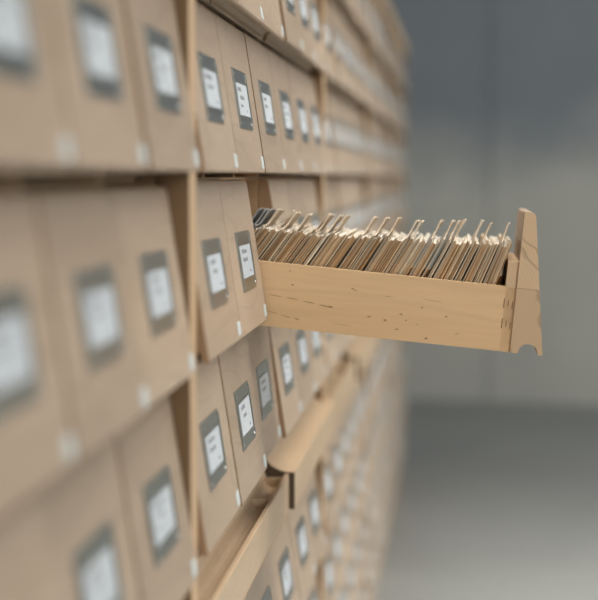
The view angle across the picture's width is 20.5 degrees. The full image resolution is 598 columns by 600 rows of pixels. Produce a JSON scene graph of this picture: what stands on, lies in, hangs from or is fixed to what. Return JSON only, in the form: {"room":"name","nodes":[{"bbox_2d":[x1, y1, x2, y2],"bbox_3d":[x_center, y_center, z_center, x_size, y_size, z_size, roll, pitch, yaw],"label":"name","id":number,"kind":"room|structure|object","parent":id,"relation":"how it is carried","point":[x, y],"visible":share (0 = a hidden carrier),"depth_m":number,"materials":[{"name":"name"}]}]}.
{"room":"archive room","nodes":[
{"label":"archive room","id":0,"kind":"room"},
{"bbox_2d":[374,399,597,599],"bbox_3d":[2.846,0.670,3.047,6.600,0.050,11.500,0,4,6],"label":"floor","id":1,"kind":"structure","parent":0,"point":[493,500],"depth_m":4.36,"materials":[{"name":"concrete"}]},
{"bbox_2d":[0,0,199,599],"bbox_3d":[-0.351,0.210,0.548,0.512,1.240,0.969,0,4,6],"label":"cabinet","id":2,"kind":"object","parent":1,"relation":"on","point":[95,339],"visible":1,"depth_m":0.72,"materials":[{"name":"brown wood"}]},
{"bbox_2d":[101,0,542,599],"bbox_3d":[-0.155,0.141,1.476,0.722,1.240,0.969,0,4,6],"label":"cabinet","id":3,"kind":"object","parent":1,"relation":"on","point":[252,432],"visible":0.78,"depth_m":1.29,"materials":[{"name":"brown wood"}]},
{"bbox_2d":[198,472,288,599],"bbox_3d":[-0.234,0.183,1.255,0.408,0.039,0.457,0,4,6],"label":"drawer","id":4,"kind":"object","parent":3,"relation":"attached to","point":[231,566],"depth_m":1.23,"materials":[{"name":"brown wood"}]},
{"bbox_2d":[252,208,266,223],"bbox_3d":[-0.055,-0.039,1.374,0.057,0.076,0.125,0,4,6],"label":"card","id":5,"kind":"object","parent":3,"relation":"in","point":[259,212],"visible":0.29,"depth_m":1.35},
{"bbox_2d":[253,208,269,226],"bbox_3d":[-0.049,-0.039,1.375,0.057,0.076,0.125,0,4,6],"label":"card","id":6,"kind":"object","parent":3,"relation":"in","point":[265,210],"visible":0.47,"depth_m":1.34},
{"bbox_2d":[254,209,276,229],"bbox_3d":[-0.046,-0.039,1.374,0.057,0.076,0.125,0,4,6],"label":"card","id":7,"kind":"object","parent":3,"relation":"in","point":[270,212],"visible":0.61,"depth_m":1.34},
{"bbox_2d":[258,229,278,255],"bbox_3d":[-0.035,-0.030,1.372,0.047,0.062,0.125,0,4,6],"label":"card","id":8,"kind":"object","parent":3,"relation":"in","point":[274,231],"visible":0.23,"depth_m":1.31,"materials":[{"name":"paper"}]},
{"bbox_2d":[255,208,283,237],"bbox_3d":[-0.041,-0.038,1.375,0.057,0.076,0.125,0,4,6],"label":"card","id":9,"kind":"object","parent":3,"relation":"in","point":[273,221],"visible":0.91,"depth_m":1.35,"materials":[{"name":"paper"}]},
{"bbox_2d":[258,228,281,258],"bbox_3d":[-0.033,-0.030,1.375,0.048,0.063,0.125,0,4,6],"label":"card","id":10,"kind":"object","parent":3,"relation":"in","point":[279,230],"visible":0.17,"depth_m":1.31,"materials":[{"name":"paper"}]},
{"bbox_2d":[257,210,294,250],"bbox_3d":[-0.032,-0.037,1.372,0.058,0.076,0.125,0,4,6],"label":"card","id":11,"kind":"object","parent":3,"relation":"in","point":[288,218],"visible":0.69,"depth_m":1.35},
{"bbox_2d":[259,212,300,259],"bbox_3d":[-0.025,-0.036,1.372,0.058,0.076,0.125,0,4,6],"label":"card","id":12,"kind":"object","parent":3,"relation":"in","point":[296,215],"visible":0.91,"depth_m":1.32,"materials":[{"name":"paper"}]},
{"bbox_2d":[268,231,291,260],"bbox_3d":[-0.023,-0.028,1.373,0.045,0.062,0.125,0,4,6],"label":"card","id":13,"kind":"object","parent":3,"relation":"in","point":[290,232],"visible":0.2,"depth_m":1.31,"materials":[{"name":"paper"}]},
{"bbox_2d":[262,225,298,260],"bbox_3d":[-0.028,-0.030,1.374,0.047,0.064,0.125,0,4,6],"label":"card","id":14,"kind":"object","parent":3,"relation":"in","point":[283,231],"visible":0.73,"depth_m":1.31,"materials":[{"name":"paper"}]},
{"bbox_2d":[265,227,297,260],"bbox_3d":[-0.025,-0.030,1.374,0.047,0.063,0.125,0,4,6],"label":"card","id":15,"kind":"object","parent":3,"relation":"in","point":[294,228],"visible":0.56,"depth_m":1.31,"materials":[{"name":"paper"}]},
{"bbox_2d":[271,229,295,261],"bbox_3d":[-0.020,-0.030,1.373,0.048,0.064,0.125,0,4,6],"label":"card","id":16,"kind":"object","parent":3,"relation":"in","point":[293,231],"visible":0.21,"depth_m":1.31,"materials":[{"name":"paper"}]},
{"bbox_2d":[273,213,312,261],"bbox_3d":[-0.014,-0.035,1.371,0.057,0.076,0.125,0,4,6],"label":"card","id":17,"kind":"object","parent":3,"relation":"in","point":[302,225],"visible":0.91,"depth_m":1.32,"materials":[{"name":"paper"}]},
{"bbox_2d":[277,227,309,261],"bbox_3d":[-0.016,-0.028,1.374,0.046,0.063,0.125,0,4,6],"label":"card","id":18,"kind":"object","parent":3,"relation":"in","point":[298,233],"visible":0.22,"depth_m":1.31,"materials":[{"name":"paper"}]},
{"bbox_2d":[283,231,309,262],"bbox_3d":[-0.011,-0.028,1.373,0.047,0.063,0.125,0,4,6],"label":"card","id":19,"kind":"object","parent":3,"relation":"in","point":[307,232],"visible":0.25,"depth_m":1.31,"materials":[{"name":"paper"}]},
{"bbox_2d":[279,226,315,261],"bbox_3d":[-0.014,-0.029,1.372,0.047,0.064,0.125,0,4,6],"label":"card","id":20,"kind":"object","parent":3,"relation":"in","point":[302,231],"visible":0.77,"depth_m":1.31,"materials":[{"name":"paper"}]},
{"bbox_2d":[281,227,315,262],"bbox_3d":[-0.012,-0.029,1.371,0.048,0.064,0.125,0,4,6],"label":"card","id":21,"kind":"object","parent":3,"relation":"in","point":[308,230],"visible":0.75,"depth_m":1.31,"materials":[{"name":"paper"}]},
{"bbox_2d":[265,397,334,508],"bbox_3d":[-0.184,0.142,1.726,0.408,0.050,0.479,0,4,6],"label":"shelf","id":22,"kind":"object","parent":3,"relation":"attached to","point":[297,455],"depth_m":1.62,"materials":[{"name":"brown wood"}]},
{"bbox_2d":[289,233,312,262],"bbox_3d":[-0.006,-0.027,1.372,0.046,0.062,0.125,0,4,6],"label":"card","id":23,"kind":"object","parent":3,"relation":"in","point":[311,234],"visible":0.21,"depth_m":1.31,"materials":[{"name":"paper"}]},
{"bbox_2d":[287,213,329,262],"bbox_3d":[-0.003,-0.034,1.370,0.058,0.077,0.125,0,4,6],"label":"card","id":24,"kind":"object","parent":3,"relation":"in","point":[324,219],"visible":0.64,"depth_m":1.31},
{"bbox_2d":[293,228,328,263],"bbox_3d":[-0.003,-0.027,1.370,0.047,0.064,0.125,0,4,6],"label":"card","id":25,"kind":"object","parent":3,"relation":"in","point":[325,229],"visible":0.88,"depth_m":1.31,"materials":[{"name":"paper"}]},
{"bbox_2d":[295,230,327,263],"bbox_3d":[-0.002,-0.026,1.371,0.046,0.062,0.125,0,4,6],"label":"card","id":26,"kind":"object","parent":3,"relation":"in","point":[315,237],"visible":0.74,"depth_m":1.31,"materials":[{"name":"paper"}]},
{"bbox_2d":[298,233,324,263],"bbox_3d":[0.000,-0.026,1.373,0.045,0.061,0.125,0,4,6],"label":"card","id":27,"kind":"object","parent":3,"relation":"in","point":[318,236],"visible":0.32,"depth_m":1.31,"materials":[{"name":"paper"}]},
{"bbox_2d":[300,234,323,264],"bbox_3d":[0.002,-0.026,1.370,0.045,0.062,0.125,0,4,6],"label":"card","id":28,"kind":"object","parent":3,"relation":"in","point":[322,235],"visible":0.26,"depth_m":1.31,"materials":[{"name":"paper"}]},
{"bbox_2d":[291,214,334,263],"bbox_3d":[0.001,-0.034,1.371,0.057,0.077,0.125,0,4,6],"label":"card","id":29,"kind":"object","parent":3,"relation":"in","point":[330,216],"visible":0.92,"depth_m":1.34,"materials":[{"name":"paper"}]},
{"bbox_2d":[305,231,332,264],"bbox_3d":[0.007,-0.026,1.369,0.046,0.064,0.125,0,4,6],"label":"card","id":30,"kind":"object","parent":3,"relation":"in","point":[326,237],"visible":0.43,"depth_m":1.31,"materials":[{"name":"paper"}]},
{"bbox_2d":[303,215,343,264],"bbox_3d":[0.010,-0.033,1.369,0.056,0.077,0.125,0,4,6],"label":"card","id":31,"kind":"object","parent":3,"relation":"in","point":[333,227],"visible":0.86,"depth_m":1.32,"materials":[{"name":"paper"}]},
{"bbox_2d":[311,230,341,265],"bbox_3d":[0.012,-0.026,1.371,0.045,0.064,0.125,0,4,6],"label":"card","id":32,"kind":"object","parent":3,"relation":"in","point":[332,236],"visible":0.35,"depth_m":1.31,"materials":[{"name":"paper"}]},
{"bbox_2d":[310,215,350,265],"bbox_3d":[0.015,-0.033,1.369,0.056,0.077,0.125,0,4,6],"label":"card","id":33,"kind":"object","parent":3,"relation":"in","point":[346,218],"visible":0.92,"depth_m":1.34,"materials":[{"name":"paper"}]},
{"bbox_2d":[313,228,347,265],"bbox_3d":[0.014,-0.026,1.369,0.047,0.065,0.125,0,4,6],"label":"card","id":34,"kind":"object","parent":3,"relation":"in","point":[342,231],"visible":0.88,"depth_m":1.31,"materials":[{"name":"paper"}]},
{"bbox_2d":[317,228,349,265],"bbox_3d":[0.017,-0.026,1.368,0.045,0.065,0.125,0,4,6],"label":"card","id":35,"kind":"object","parent":3,"relation":"in","point":[347,230],"visible":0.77,"depth_m":1.30,"materials":[{"name":"paper"}]},
{"bbox_2d":[319,230,349,266],"bbox_3d":[0.018,-0.025,1.369,0.045,0.064,0.125,0,4,6],"label":"card","id":36,"kind":"object","parent":3,"relation":"in","point":[340,235],"visible":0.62,"depth_m":1.30,"materials":[{"name":"paper"}]},
{"bbox_2d":[321,229,352,266],"bbox_3d":[0.020,-0.025,1.370,0.045,0.065,0.125,0,4,6],"label":"card","id":37,"kind":"object","parent":3,"relation":"in","point":[352,229],"visible":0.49,"depth_m":1.31,"materials":[{"name":"paper"}]},
{"bbox_2d":[322,229,353,266],"bbox_3d":[0.021,-0.026,1.369,0.045,0.066,0.125,0,4,6],"label":"card","id":38,"kind":"object","parent":3,"relation":"in","point":[353,229],"visible":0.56,"depth_m":1.31,"materials":[{"name":"paper"}]},
{"bbox_2d":[324,228,357,266],"bbox_3d":[0.023,-0.026,1.369,0.046,0.066,0.125,0,4,6],"label":"card","id":39,"kind":"object","parent":3,"relation":"in","point":[350,233],"visible":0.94,"depth_m":1.32,"materials":[{"name":"paper"}]},
{"bbox_2d":[330,230,361,267],"bbox_3d":[0.027,-0.025,1.369,0.046,0.065,0.125,0,4,6],"label":"card","id":40,"kind":"object","parent":3,"relation":"in","point":[360,230],"visible":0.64,"depth_m":1.30,"materials":[{"name":"paper"}]},
{"bbox_2d":[332,231,363,267],"bbox_3d":[0.029,-0.024,1.367,0.046,0.065,0.125,0,4,6],"label":"card","id":41,"kind":"object","parent":3,"relation":"in","point":[357,234],"visible":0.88,"depth_m":1.30,"materials":[{"name":"paper"}]},
{"bbox_2d":[335,231,364,267],"bbox_3d":[0.030,-0.024,1.368,0.045,0.064,0.125,0,4,6],"label":"card","id":42,"kind":"object","parent":3,"relation":"in","point":[359,235],"visible":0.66,"depth_m":1.32,"materials":[{"name":"paper"}]},
{"bbox_2d":[340,232,370,268],"bbox_3d":[0.035,-0.024,1.367,0.045,0.064,0.125,0,4,6],"label":"card","id":43,"kind":"object","parent":3,"relation":"in","point":[362,237],"visible":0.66,"depth_m":1.30,"materials":[{"name":"paper"}]},
{"bbox_2d":[343,231,372,268],"bbox_3d":[0.037,-0.024,1.367,0.045,0.065,0.125,0,4,6],"label":"card","id":44,"kind":"object","parent":3,"relation":"in","point":[359,245],"visible":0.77,"depth_m":1.30,"materials":[{"name":"paper"}]},
{"bbox_2d":[339,216,377,268],"bbox_3d":[0.038,-0.031,1.367,0.054,0.078,0.125,0,4,6],"label":"card","id":45,"kind":"object","parent":3,"relation":"in","point":[375,218],"visible":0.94,"depth_m":1.33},
{"bbox_2d":[345,231,375,268],"bbox_3d":[0.039,-0.024,1.368,0.044,0.065,0.125,0,4,6],"label":"card","id":46,"kind":"object","parent":3,"relation":"in","point":[373,232],"visible":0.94,"depth_m":1.31,"materials":[{"name":"paper"}]},
{"bbox_2d":[347,232,375,268],"bbox_3d":[0.040,-0.023,1.367,0.043,0.064,0.125,0,4,6],"label":"card","id":47,"kind":"object","parent":3,"relation":"in","point":[369,237],"visible":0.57,"depth_m":1.30,"materials":[{"name":"paper"}]},
{"bbox_2d":[349,232,376,269],"bbox_3d":[0.043,-0.024,1.367,0.044,0.066,0.125,0,4,6],"label":"card","id":48,"kind":"object","parent":3,"relation":"in","point":[372,236],"visible":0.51,"depth_m":1.31,"materials":[{"name":"paper"}]},
{"bbox_2d":[354,236,377,269],"bbox_3d":[0.046,-0.022,1.367,0.042,0.064,0.125,0,4,6],"label":"card","id":49,"kind":"object","parent":3,"relation":"in","point":[367,250],"visible":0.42,"depth_m":1.30,"materials":[{"name":"paper"}]},
{"bbox_2d":[352,217,389,269],"bbox_3d":[0.049,-0.030,1.366,0.053,0.079,0.125,0,4,6],"label":"card","id":50,"kind":"object","parent":3,"relation":"in","point":[386,220],"visible":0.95,"depth_m":1.31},
{"bbox_2d":[356,230,385,269],"bbox_3d":[0.049,-0.024,1.368,0.044,0.067,0.125,0,4,6],"label":"card","id":51,"kind":"object","parent":3,"relation":"in","point":[379,235],"visible":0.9,"depth_m":1.30,"materials":[{"name":"paper"}]},
{"bbox_2d":[358,231,387,270],"bbox_3d":[0.050,-0.023,1.368,0.044,0.067,0.125,0,4,6],"label":"card","id":52,"kind":"object","parent":3,"relation":"in","point":[386,232],"visible":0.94,"depth_m":1.30,"materials":[{"name":"paper"}]},
{"bbox_2d":[360,233,387,270],"bbox_3d":[0.051,-0.022,1.365,0.042,0.065,0.125,0,4,6],"label":"card","id":53,"kind":"object","parent":3,"relation":"in","point":[380,242],"visible":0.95,"depth_m":1.34,"materials":[{"name":"paper"}]},
{"bbox_2d":[368,232,396,271],"bbox_3d":[0.058,-0.022,1.366,0.043,0.067,0.125,0,4,6],"label":"card","id":54,"kind":"object","parent":3,"relation":"in","point":[391,236],"visible":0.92,"depth_m":1.30,"materials":[{"name":"paper"}]},
{"bbox_2d":[365,217,401,270],"bbox_3d":[0.060,-0.029,1.365,0.052,0.080,0.125,0,4,6],"label":"card","id":55,"kind":"object","parent":3,"relation":"in","point":[398,220],"visible":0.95,"depth_m":1.32,"materials":[{"name":"paper"}]},
{"bbox_2d":[370,233,397,271],"bbox_3d":[0.059,-0.022,1.365,0.042,0.066,0.125,0,4,6],"label":"card","id":56,"kind":"object","parent":3,"relation":"in","point":[396,233],"visible":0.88,"depth_m":1.30,"materials":[{"name":"paper"}]},
{"bbox_2d":[372,234,398,271],"bbox_3d":[0.061,-0.021,1.365,0.042,0.066,0.125,0,4,6],"label":"card","id":57,"kind":"object","parent":3,"relation":"in","point":[394,238],"visible":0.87,"depth_m":1.30,"materials":[{"name":"paper"}]},
{"bbox_2d":[375,232,402,271],"bbox_3d":[0.063,-0.022,1.365,0.042,0.067,0.125,0,4,6],"label":"card","id":58,"kind":"object","parent":3,"relation":"in","point":[392,245],"visible":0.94,"depth_m":1.30,"materials":[{"name":"paper"}]},
{"bbox_2d":[377,233,403,272],"bbox_3d":[0.065,-0.021,1.365,0.041,0.066,0.125,0,4,6],"label":"card","id":59,"kind":"object","parent":3,"relation":"in","point":[399,238],"visible":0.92,"depth_m":1.30,"materials":[{"name":"paper"}]},
{"bbox_2d":[379,234,405,272],"bbox_3d":[0.067,-0.021,1.366,0.041,0.066,0.125,0,4,6],"label":"card","id":60,"kind":"object","parent":3,"relation":"in","point":[399,241],"visible":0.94,"depth_m":1.30,"materials":[{"name":"paper"}]},
{"bbox_2d":[381,235,406,272],"bbox_3d":[0.068,-0.021,1.365,0.041,0.066,0.125,0,4,6],"label":"card","id":61,"kind":"object","parent":3,"relation":"in","point":[404,238],"visible":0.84,"depth_m":1.30,"materials":[{"name":"paper"}]},
{"bbox_2d":[387,232,413,272],"bbox_3d":[0.073,-0.021,1.364,0.042,0.068,0.125,0,4,6],"label":"card","id":62,"kind":"object","parent":3,"relation":"in","point":[406,242],"visible":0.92,"depth_m":1.31,"materials":[{"name":"paper"}]},
{"bbox_2d":[385,220,419,272],"bbox_3d":[0.075,-0.028,1.364,0.050,0.080,0.125,0,4,6],"label":"card","id":63,"kind":"object","parent":3,"relation":"in","point":[416,221],"visible":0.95,"depth_m":1.30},
{"bbox_2d":[391,231,417,273],"bbox_3d":[0.076,-0.021,1.362,0.042,0.068,0.125,0,4,6],"label":"card","id":64,"kind":"object","parent":3,"relation":"in","point":[408,246],"visible":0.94,"depth_m":1.30,"materials":[{"name":"paper"}]},
{"bbox_2d":[393,236,416,273],"bbox_3d":[0.077,-0.019,1.363,0.040,0.065,0.125,0,4,6],"label":"card","id":65,"kind":"object","parent":3,"relation":"in","point":[412,243],"visible":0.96,"depth_m":1.30,"materials":[{"name":"paper"}]},
{"bbox_2d":[389,220,423,273],"bbox_3d":[0.079,-0.027,1.364,0.051,0.080,0.125,0,4,6],"label":"card","id":66,"kind":"object","parent":3,"relation":"in","point":[422,221],"visible":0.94,"depth_m":1.30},
{"bbox_2d":[395,233,420,273],"bbox_3d":[0.079,-0.021,1.364,0.042,0.067,0.125,0,4,6],"label":"card","id":67,"kind":"object","parent":3,"relation":"in","point":[420,233],"visible":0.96,"depth_m":1.30,"materials":[{"name":"paper"}]},
{"bbox_2d":[397,234,422,274],"bbox_3d":[0.081,-0.020,1.364,0.042,0.067,0.125,0,4,6],"label":"card","id":68,"kind":"object","parent":3,"relation":"in","point":[422,234],"visible":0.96,"depth_m":1.30,"materials":[{"name":"paper"}]},
{"bbox_2d":[399,236,423,274],"bbox_3d":[0.082,-0.019,1.364,0.042,0.066,0.125,0,4,6],"label":"card","id":69,"kind":"object","parent":3,"relation":"in","point":[421,239],"visible":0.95,"depth_m":1.30,"materials":[{"name":"paper"}]},
{"bbox_2d":[402,233,427,274],"bbox_3d":[0.085,-0.020,1.364,0.042,0.068,0.125,0,4,6],"label":"card","id":70,"kind":"object","parent":3,"relation":"in","point":[427,233],"visible":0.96,"depth_m":1.30,"materials":[{"name":"paper"}]},
{"bbox_2d":[404,233,429,274],"bbox_3d":[0.086,-0.020,1.364,0.042,0.068,0.125,0,4,6],"label":"card","id":71,"kind":"object","parent":3,"relation":"in","point":[429,233],"visible":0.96,"depth_m":1.30,"materials":[{"name":"paper"}]},
{"bbox_2d":[405,235,429,274],"bbox_3d":[0.087,-0.019,1.364,0.041,0.067,0.125,0,4,6],"label":"card","id":72,"kind":"object","parent":3,"relation":"in","point":[429,235],"visible":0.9,"depth_m":1.30,"materials":[{"name":"paper"}]},
{"bbox_2d":[411,235,435,275],"bbox_3d":[0.092,-0.019,1.363,0.039,0.067,0.125,0,4,6],"label":"card","id":73,"kind":"object","parent":3,"relation":"in","point":[435,235],"visible":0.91,"depth_m":1.30,"materials":[{"name":"paper"}]},
{"bbox_2d":[413,236,436,275],"bbox_3d":[0.094,-0.019,1.362,0.040,0.067,0.125,0,4,6],"label":"card","id":74,"kind":"object","parent":3,"relation":"in","point":[435,238],"visible":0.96,"depth_m":1.30,"materials":[{"name":"paper"}]},
{"bbox_2d":[408,220,443,275],"bbox_3d":[0.095,-0.026,1.363,0.049,0.082,0.125,0,4,6],"label":"card","id":75,"kind":"object","parent":3,"relation":"in","point":[441,221],"visible":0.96,"depth_m":1.31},
{"bbox_2d":[417,236,440,276],"bbox_3d":[0.097,-0.018,1.361,0.039,0.067,0.125,0,4,6],"label":"card","id":76,"kind":"object","parent":3,"relation":"in","point":[438,240],"visible":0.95,"depth_m":1.30,"materials":[{"name":"paper"}]},
{"bbox_2d":[420,220,454,276],"bbox_3d":[0.105,-0.025,1.361,0.048,0.082,0.125,0,4,6],"label":"card","id":77,"kind":"object","parent":3,"relation":"in","point":[453,221],"visible":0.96,"depth_m":1.33,"materials":[{"name":"paper"}]},
{"bbox_2d":[429,237,451,277],"bbox_3d":[0.107,-0.018,1.361,0.038,0.069,0.125,0,4,6],"label":"card","id":78,"kind":"object","parent":3,"relation":"in","point":[451,237],"visible":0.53,"depth_m":1.30,"materials":[{"name":"paper"}]},
{"bbox_2d":[426,220,460,277],"bbox_3d":[0.110,-0.025,1.360,0.047,0.083,0.125,0,4,6],"label":"card","id":79,"kind":"object","parent":3,"relation":"in","point":[458,221],"visible":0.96,"depth_m":1.31,"materials":[{"name":"paper"}]},
{"bbox_2d":[435,234,457,277],"bbox_3d":[0.112,-0.018,1.361,0.038,0.071,0.125,0,4,6],"label":"card","id":80,"kind":"object","parent":3,"relation":"in","point":[457,234],"visible":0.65,"depth_m":1.30,"materials":[{"name":"paper"}]},
{"bbox_2d":[436,238,457,278],"bbox_3d":[0.113,-0.017,1.361,0.038,0.069,0.125,0,4,6],"label":"card","id":81,"kind":"object","parent":3,"relation":"in","point":[456,243],"visible":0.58,"depth_m":1.30,"materials":[{"name":"paper"}]},
{"bbox_2d":[431,219,465,277],"bbox_3d":[0.114,-0.025,1.360,0.046,0.084,0.125,0,4,6],"label":"card","id":82,"kind":"object","parent":3,"relation":"in","point":[464,220],"visible":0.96,"depth_m":1.34,"materials":[{"name":"paper"}]},
{"bbox_2d":[440,238,461,278],"bbox_3d":[0.115,-0.017,1.359,0.037,0.068,0.125,0,4,6],"label":"card","id":83,"kind":"object","parent":3,"relation":"in","point":[460,240],"visible":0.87,"depth_m":1.29,"materials":[{"name":"paper"}]},
{"bbox_2d":[443,237,463,278],"bbox_3d":[0.118,-0.016,1.359,0.036,0.068,0.125,0,4,6],"label":"card","id":84,"kind":"object","parent":3,"relation":"in","point":[462,239],"visible":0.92,"depth_m":1.30,"materials":[{"name":"paper"}]},
{"bbox_2d":[445,236,466,279],"bbox_3d":[0.120,-0.017,1.362,0.036,0.070,0.125,0,4,6],"label":"card","id":85,"kind":"object","parent":3,"relation":"in","point":[465,239],"visible":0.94,"depth_m":1.30,"materials":[{"name":"paper"}]},
{"bbox_2d":[447,234,469,279],"bbox_3d":[0.122,-0.018,1.361,0.036,0.071,0.125,0,4,6],"label":"card","id":86,"kind":"object","parent":3,"relation":"in","point":[467,236],"visible":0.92,"depth_m":1.30,"materials":[{"name":"paper"}]},
{"bbox_2d":[450,236,471,279],"bbox_3d":[0.124,-0.017,1.360,0.036,0.070,0.125,0,4,6],"label":"card","id":87,"kind":"object","parent":3,"relation":"in","point":[470,242],"visible":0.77,"depth_m":1.30,"materials":[{"name":"paper"}]},
{"bbox_2d":[456,237,477,280],"bbox_3d":[0.129,-0.016,1.361,0.036,0.070,0.125,0,4,6],"label":"card","id":88,"kind":"object","parent":3,"relation":"in","point":[476,242],"visible":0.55,"depth_m":1.30,"materials":[{"name":"paper"}]},
{"bbox_2d":[453,220,483,280],"bbox_3d":[0.131,-0.024,1.357,0.044,0.085,0.125,0,4,6],"label":"card","id":89,"kind":"object","parent":3,"relation":"in","point":[474,238],"visible":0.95,"depth_m":1.32,"materials":[{"name":"paper"}]},
{"bbox_2d":[459,237,478,280],"bbox_3d":[0.131,-0.016,1.359,0.035,0.070,0.125,0,4,6],"label":"card","id":90,"kind":"object","parent":3,"relation":"in","point":[477,237],"visible":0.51,"depth_m":1.30,"materials":[{"name":"paper"}]},
{"bbox_2d":[464,242,484,281],"bbox_3d":[0.135,-0.015,1.357,0.034,0.070,0.125,0,4,6],"label":"card","id":91,"kind":"object","parent":3,"relation":"in","point":[475,260],"visible":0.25,"depth_m":1.29,"materials":[{"name":"paper"}]},
{"bbox_2d":[466,240,485,281],"bbox_3d":[0.136,-0.015,1.359,0.034,0.070,0.125,0,4,6],"label":"card","id":92,"kind":"object","parent":3,"relation":"in","point":[484,240],"visible":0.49,"depth_m":1.29,"materials":[{"name":"paper"}]},
{"bbox_2d":[461,222,491,280],"bbox_3d":[0.137,-0.023,1.357,0.042,0.084,0.125,0,4,6],"label":"card","id":93,"kind":"object","parent":3,"relation":"in","point":[482,237],"visible":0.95,"depth_m":1.30,"materials":[{"name":"paper"}]},
{"bbox_2d":[468,236,488,281],"bbox_3d":[0.138,-0.016,1.357,0.034,0.072,0.125,0,4,6],"label":"card","id":94,"kind":"object","parent":3,"relation":"in","point":[486,239],"visible":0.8,"depth_m":1.29,"materials":[{"name":"paper"}]},
{"bbox_2d":[470,243,489,281],"bbox_3d":[0.139,-0.015,1.359,0.033,0.070,0.125,0,4,6],"label":"card","id":95,"kind":"object","parent":3,"relation":"in","point":[480,261],"visible":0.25,"depth_m":1.29,"materials":[{"name":"paper"}]},
{"bbox_2d":[472,238,491,281],"bbox_3d":[0.142,-0.015,1.359,0.032,0.070,0.125,0,4,6],"label":"card","id":96,"kind":"object","parent":3,"relation":"in","point":[486,253],"visible":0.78,"depth_m":1.30,"materials":[{"name":"paper"}]},
{"bbox_2d":[474,236,493,282],"bbox_3d":[0.143,-0.016,1.356,0.032,0.072,0.125,0,4,6],"label":"card","id":97,"kind":"object","parent":3,"relation":"in","point":[491,239],"visible":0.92,"depth_m":1.29,"materials":[{"name":"paper"}]},
{"bbox_2d":[476,237,495,282],"bbox_3d":[0.144,-0.015,1.357,0.032,0.072,0.125,0,4,6],"label":"card","id":98,"kind":"object","parent":3,"relation":"in","point":[494,243],"visible":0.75,"depth_m":1.29,"materials":[{"name":"paper"}]},
{"bbox_2d":[478,237,496,282],"bbox_3d":[0.146,-0.015,1.358,0.032,0.072,0.125,0,4,6],"label":"card","id":99,"kind":"object","parent":3,"relation":"in","point":[494,237],"visible":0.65,"depth_m":1.29,"materials":[{"name":"paper"}]},
{"bbox_2d":[480,236,498,282],"bbox_3d":[0.147,-0.015,1.357,0.032,0.072,0.125,0,4,6],"label":"card","id":100,"kind":"object","parent":3,"relation":"in","point":[497,241],"visible":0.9,"depth_m":1.29,"materials":[{"name":"paper"}]},
{"bbox_2d":[484,242,502,283],"bbox_3d":[0.151,-0.015,1.356,0.031,0.073,0.125,0,4,6],"label":"card","id":101,"kind":"object","parent":3,"relation":"in","point":[502,242],"visible":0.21,"depth_m":1.29,"materials":[{"name":"paper"}]},
{"bbox_2d":[486,243,503,283],"bbox_3d":[0.152,-0.014,1.358,0.030,0.071,0.125,0,4,6],"label":"card","id":102,"kind":"object","parent":3,"relation":"in","point":[503,243],"visible":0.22,"depth_m":1.29,"materials":[{"name":"paper"}]},
{"bbox_2d":[481,222,509,282],"bbox_3d":[0.153,-0.022,1.357,0.039,0.086,0.125,0,4,6],"label":"card","id":103,"kind":"object","parent":3,"relation":"in","point":[500,238],"visible":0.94,"depth_m":1.30,"materials":[{"name":"paper"}]},
{"bbox_2d":[488,239,505,283],"bbox_3d":[0.154,-0.015,1.357,0.030,0.073,0.125,0,4,6],"label":"card","id":104,"kind":"object","parent":3,"relation":"in","point":[504,242],"visible":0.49,"depth_m":1.29,"materials":[{"name":"paper"}]},
{"bbox_2d":[491,238,508,283],"bbox_3d":[0.156,-0.014,1.357,0.029,0.072,0.125,0,4,6],"label":"card","id":105,"kind":"object","parent":3,"relation":"in","point":[507,243],"visible":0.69,"depth_m":1.29,"materials":[{"name":"paper"}]},
{"bbox_2d":[493,236,511,283],"bbox_3d":[0.158,-0.015,1.355,0.030,0.074,0.125,0,4,6],"label":"card","id":106,"kind":"object","parent":3,"relation":"in","point":[506,237],"visible":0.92,"depth_m":1.29,"materials":[{"name":"paper"}]},
{"bbox_2d":[494,237,511,284],"bbox_3d":[0.159,-0.014,1.355,0.029,0.073,0.125,0,4,6],"label":"card","id":107,"kind":"object","parent":3,"relation":"in","point":[509,237],"visible":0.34,"depth_m":1.29,"materials":[{"name":"paper"}]},
{"bbox_2d":[293,0,375,599],"bbox_3d":[-0.168,0.070,2.424,0.512,1.240,0.969,0,4,6],"label":"cabinet","id":108,"kind":"object","parent":1,"relation":"on","point":[341,469],"visible":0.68,"depth_m":2.29,"materials":[{"name":"brown wood"}]},
{"bbox_2d":[324,356,355,419],"bbox_3d":[-0.143,0.113,2.192,0.408,0.039,0.457,0,4,6],"label":"shelf","id":109,"kind":"object","parent":108,"relation":"attached to","point":[338,383],"depth_m":2.20,"materials":[{"name":"brown wood"}]},
{"bbox_2d":[340,336,375,379],"bbox_3d":[-0.092,0.072,2.663,0.408,0.050,0.479,0,4,6],"label":"shelf","id":110,"kind":"object","parent":108,"relation":"attached to","point":[361,348],"depth_m":2.52,"materials":[{"name":"brown wood"}]},
{"bbox_2d":[351,0,393,599],"bbox_3d":[-0.076,0.000,3.362,0.512,1.240,0.969,0,4,6],"label":"cabinet","id":111,"kind":"object","parent":1,"relation":"on","point":[378,509],"visible":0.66,"depth_m":3.23,"materials":[{"name":"brown wood"}]},
{"bbox_2d":[378,16,407,525],"bbox_3d":[0.015,-0.070,4.300,0.512,1.240,0.969,0,4,6],"label":"cabinet","id":112,"kind":"object","parent":1,"relation":"on","point":[396,133],"visible":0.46,"depth_m":4.19,"materials":[{"name":"brown wood"}]},
{"bbox_2d":[388,0,597,404],"bbox_3d":[2.613,-1.170,5.869,7.600,3.200,0.121,1,4,15],"label":"wall","id":113,"kind":"structure","parent":0,"point":[553,127],"depth_m":6.33,"materials":[{"name":"paint"}]},
{"bbox_2d":[488,0,509,401],"bbox_3d":[0.768,-1.200,6.282,0.070,3.200,0.005,1,4,14],"label":"trim","id":114,"kind":"structure","parent":113,"relation":"attached to","point":[500,9],"depth_m":6.33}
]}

